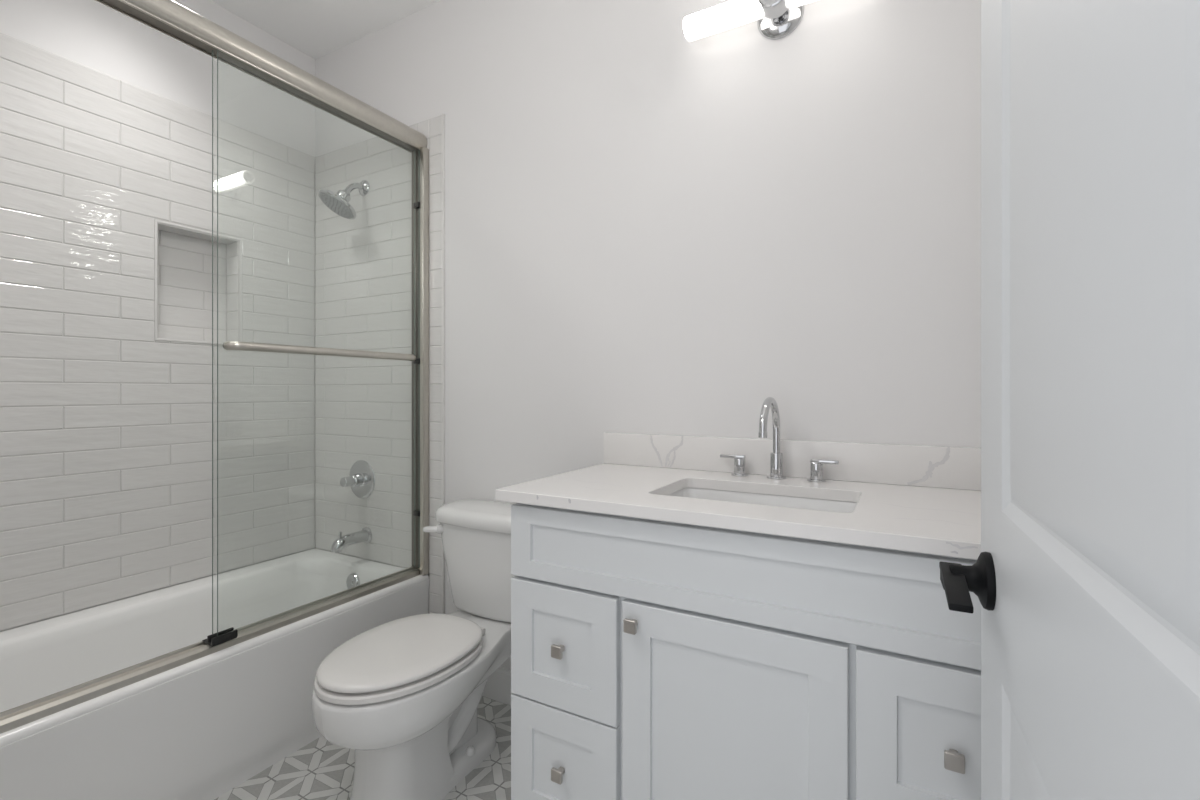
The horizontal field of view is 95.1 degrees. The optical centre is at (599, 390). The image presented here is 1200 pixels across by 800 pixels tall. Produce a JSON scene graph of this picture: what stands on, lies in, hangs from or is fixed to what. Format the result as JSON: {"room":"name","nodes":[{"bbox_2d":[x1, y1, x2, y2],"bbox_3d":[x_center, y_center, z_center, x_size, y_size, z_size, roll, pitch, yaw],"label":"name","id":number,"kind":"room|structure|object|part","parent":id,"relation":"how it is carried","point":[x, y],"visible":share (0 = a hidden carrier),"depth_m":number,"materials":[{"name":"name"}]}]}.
{"room":"bathroom","nodes":[
{"label":"bathroom","id":0,"kind":"room"},
{"bbox_2d":[0,0,314,631],"bbox_3d":[-1.775,-0.207,1.971,0.140,2.736,1.764,0,0,29],"label":"wall","id":1,"kind":"structure","parent":0,"point":[106,115],"depth_m":2.00,"materials":[{"name":"tile"}]},
{"bbox_2d":[211,0,439,58],"bbox_3d":[-0.551,-1.625,1.291,2.939,0.100,1.764,0,0,29],"label":"ceiling","id":2,"kind":"structure","parent":0,"point":[316,28],"depth_m":2.31,"materials":[{"name":"white paint"}]},
{"bbox_2d":[214,696,510,799],"bbox_3d":[-0.765,1.201,0.907,2.939,0.080,2.642,0,0,29],"label":"floor","id":3,"kind":"structure","parent":0,"point":[321,769],"depth_m":1.66,"materials":[{"name":"tile"}]},
{"bbox_2d":[0,548,429,799],"bbox_3d":[-1.389,0.953,1.753,0.749,0.417,1.514,0,0,29],"label":"bathtub","id":4,"kind":"object","parent":3,"relation":"on","point":[201,728],"visible":0.86,"depth_m":1.67,"materials":[{"name":"ceramic"}]},
{"bbox_2d":[0,0,428,733],"bbox_3d":[-1.089,-0.155,1.586,0.099,1.798,1.515,0,0,29],"label":"shower door","id":5,"kind":"structure","parent":4,"relation":"on","point":[170,18],"depth_m":1.78,"materials":[{"name":"silver metal"}]},
{"bbox_3d":[-1.100,-1.015,1.592,0.074,0.077,1.515,0,0,29],"label":"header rail","id":6,"kind":"part","parent":5,"relation":"part of","materials":[{"name":"silver metal"}]},
{"bbox_3d":[-0.935,-0.134,1.908,0.006,1.705,0.746,0,0,29],"label":"glass panel","id":7,"kind":"part","parent":5,"relation":"part of","materials":[{"name":"clear glass"}]},
{"bbox_3d":[-0.914,-0.134,1.899,0.006,1.705,0.746,0,0,29],"label":"glass panel","id":8,"kind":"part","parent":5,"relation":"part of","materials":[{"name":"clear glass"}]},
{"bbox_2d":[312,499,515,799],"bbox_3d":[-0.510,0.786,1.695,0.455,0.750,0.757,0,0,29],"label":"toilet","id":9,"kind":"object","parent":3,"relation":"on","point":[405,694],"visible":0.91,"depth_m":1.55,"materials":[{"name":"ceramic"}]},
{"bbox_3d":[-0.571,0.769,1.577,0.374,0.026,0.475,0,0,29],"label":"seat","id":10,"kind":"part","parent":9,"relation":"part of","materials":[{"name":"plastic"}]},
{"bbox_3d":[-0.568,0.742,1.582,0.364,0.027,0.477,0,0,29],"label":"lid","id":11,"kind":"part","parent":9,"relation":"part of","materials":[{"name":"plastic"}]},
{"bbox_3d":[-0.590,0.489,1.945,0.074,0.034,0.036,0,0,-13],"label":"flush lever","id":12,"kind":"part","parent":9,"relation":"part of","materials":[{"name":"ceramic"}]},
{"bbox_3d":[-0.375,0.436,1.930,0.448,0.052,0.215,0,0,29],"label":"tank lid","id":13,"kind":"part","parent":9,"relation":"part of","materials":[{"name":"ceramic"}]},
{"bbox_3d":[-0.372,0.623,1.935,0.420,0.317,0.192,0,0,29],"label":"tank","id":14,"kind":"part","parent":9,"relation":"part of","materials":[{"name":"ceramic"}]},
{"bbox_2d":[511,503,980,799],"bbox_3d":[0.372,0.715,1.320,1.066,0.892,0.574,0,0,29],"label":"vanity cabinet","id":15,"kind":"object","parent":3,"relation":"on","point":[651,659],"visible":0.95,"depth_m":1.09,"materials":[{"name":"paint"}]},
{"bbox_3d":[-0.095,0.888,1.276,0.028,0.028,0.028,0,0,29],"label":"knob","id":16,"kind":"part","parent":15,"relation":"part of","materials":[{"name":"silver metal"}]},
{"bbox_3d":[-0.095,0.602,1.276,0.028,0.028,0.028,0,0,29],"label":"knob","id":17,"kind":"part","parent":15,"relation":"part of","materials":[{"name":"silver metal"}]},
{"bbox_3d":[-0.087,0.888,1.290,0.293,0.281,0.020,0,0,29],"label":"drawer","id":18,"kind":"part","parent":15,"relation":"part of","materials":[{"name":"paint"}]},
{"bbox_3d":[-0.087,0.602,1.290,0.293,0.282,0.020,0,0,29],"label":"drawer","id":19,"kind":"part","parent":15,"relation":"part of","materials":[{"name":"paint"}]},
{"bbox_3d":[0.068,0.501,1.176,0.028,0.028,0.028,0,0,29],"label":"knob","id":20,"kind":"part","parent":15,"relation":"part of","materials":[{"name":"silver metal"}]},
{"bbox_3d":[0.251,0.745,1.102,0.453,0.568,0.020,0,0,29],"label":"door","id":21,"kind":"part","parent":15,"relation":"part of","materials":[{"name":"paint"}]},
{"bbox_2d":[495,463,980,559],"bbox_3d":[0.369,0.254,1.323,1.116,0.027,0.571,0,0,29],"label":"countertop","id":22,"kind":"structure","parent":15,"relation":"on","point":[919,519],"depth_m":1.19,"materials":[{"name":"white stone"}]},
{"bbox_2d":[720,454,747,475],"bbox_3d":[0.386,0.212,1.577,0.079,0.057,0.048,0,0,29],"label":"tap","id":23,"kind":"object","parent":22,"relation":"on","point":[739,460],"visible":1,"depth_m":1.56,"materials":[{"name":"silver metal"}]},
{"bbox_3d":[0.382,0.188,1.579,0.070,0.010,0.018,0,0,29],"label":"lever","id":24,"kind":"part","parent":23,"relation":"part of","materials":[{"name":"silver metal"}]},
{"bbox_2d":[667,487,856,512],"bbox_3d":[0.369,0.339,1.305,0.491,0.142,0.322,0,0,29],"label":"sink","id":25,"kind":"object","parent":22,"relation":"in","point":[700,493],"visible":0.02,"depth_m":1.42,"materials":[{"name":"ceramic"}]},
{"bbox_2d":[758,397,785,478],"bbox_3d":[0.452,0.128,1.454,0.052,0.226,0.203,0,0,29],"label":"faucet","id":26,"kind":"object","parent":22,"relation":"on","point":[776,457],"visible":1,"depth_m":1.50,"materials":[{"name":"silver metal"}]},
{"bbox_3d":[0.448,0.094,1.447,0.022,0.158,0.186,0,0,29],"label":"spout","id":27,"kind":"part","parent":26,"relation":"part of","materials":[{"name":"silver metal"}]},
{"bbox_2d":[807,459,838,481],"bbox_3d":[0.593,0.212,1.462,0.079,0.057,0.048,0,0,29],"label":"tap","id":28,"kind":"object","parent":22,"relation":"on","point":[816,465],"visible":1,"depth_m":1.46,"materials":[{"name":"silver metal"}]},
{"bbox_3d":[0.597,0.188,1.460,0.070,0.010,0.018,0,0,29],"label":"lever","id":29,"kind":"part","parent":28,"relation":"part of","materials":[{"name":"silver metal"}]},
{"bbox_3d":[0.251,0.366,1.102,1.066,0.171,0.020,0,0,29],"label":"panel","id":30,"kind":"part","parent":15,"relation":"part of","materials":[{"name":"paint"}]},
{"bbox_3d":[0.588,0.602,0.914,0.294,0.282,0.020,0,0,29],"label":"drawer","id":31,"kind":"part","parent":15,"relation":"part of","materials":[{"name":"paint"}]},
{"bbox_3d":[0.580,0.602,0.900,0.028,0.028,0.028,0,0,29],"label":"knob","id":32,"kind":"part","parent":15,"relation":"part of","materials":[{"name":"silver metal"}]},
{"bbox_2d":[939,0,1199,799],"bbox_3d":[0.333,0.139,0.409,0.088,2.020,0.685,0,0,27],"label":"door","id":33,"kind":"structure","parent":3,"relation":"on","point":[1085,576],"depth_m":0.36,"materials":[{"name":"paint"}]},
{"bbox_3d":[0.411,0.229,0.635,0.025,0.026,0.132,0,0,29],"label":"lever","id":34,"kind":"part","parent":33,"relation":"part of","materials":[{"name":"black metal"}]},
{"bbox_3d":[0.447,0.226,0.662,0.043,0.067,0.067,0,0,29],"label":"handle","id":35,"kind":"part","parent":33,"relation":"part of","materials":[{"name":"black metal"}]},
{"bbox_2d":[315,0,980,669],"bbox_3d":[-0.098,-0.207,1.973,2.809,2.736,0.130,0,0,29],"label":"wall","id":36,"kind":"structure","parent":0,"point":[637,226],"depth_m":1.80,"materials":[{"name":"paint"}]},
{"bbox_2d":[318,180,368,219],"bbox_3d":[-1.090,-0.834,2.336,0.162,0.194,0.207,0,0,29],"label":"shower","id":37,"kind":"object","parent":36,"relation":"attached to","point":[338,202],"visible":1,"depth_m":2.31,"materials":[{"name":"silver metal"}]},
{"bbox_3d":[-1.069,-0.866,2.371,0.033,0.088,0.109,0,0,22],"label":"shower arm","id":38,"kind":"part","parent":37,"relation":"part of","materials":[{"name":"silver metal"}]},
{"bbox_2d":[331,527,371,551],"bbox_3d":[-1.068,0.632,2.345,0.068,0.083,0.169,0,0,29],"label":"tub spout","id":39,"kind":"object","parent":36,"relation":"attached to","point":[365,535],"visible":1,"depth_m":2.33,"materials":[{"name":"silver metal"}]},
{"bbox_2d":[340,460,374,497],"bbox_3d":[-1.077,0.391,2.392,0.169,0.169,0.097,0,0,29],"label":"shower valve","id":40,"kind":"object","parent":36,"relation":"attached to","point":[361,478],"visible":1,"depth_m":2.40,"materials":[{"name":"silver metal"}]},
{"bbox_3d":[-1.079,0.391,2.388,0.062,0.062,0.089,0,0,29],"label":"handle","id":41,"kind":"part","parent":40,"relation":"part of","materials":[{"name":"silver metal"}]},
{"bbox_2d":[482,667,511,705],"bbox_3d":[-0.288,1.099,2.009,0.766,0.125,0.013,0,0,29],"label":"baseboard","id":42,"kind":"structure","parent":36,"relation":"attached to","point":[498,686],"depth_m":2.05,"materials":[{"name":"paint"}]},
{"bbox_2d":[683,0,816,41],"bbox_3d":[0.488,-1.071,1.520,0.521,0.130,0.113,0,0,29],"label":"wall light","id":43,"kind":"object","parent":36,"relation":"attached to","point":[776,19],"visible":1,"depth_m":1.54,"materials":[{"name":"white glass"}]},
{"bbox_3d":[0.352,-1.071,1.574,0.219,0.065,0.065,0,0,29],"label":"lamp shade","id":44,"kind":"part","parent":43,"relation":"part of","materials":[{"name":"white glass"}]},
{"bbox_3d":[0.607,-1.071,1.433,0.219,0.065,0.065,0,0,29],"label":"lamp shade","id":45,"kind":"part","parent":43,"relation":"part of","materials":[{"name":"white glass"}]},
{"bbox_2d":[604,432,980,490],"bbox_3d":[0.504,0.189,1.564,1.116,0.103,0.020,0,0,29],"label":"backsplash","id":46,"kind":"structure","parent":36,"relation":"attached to","point":[896,464],"depth_m":1.51,"materials":[{"name":"white stone"}]}
]}

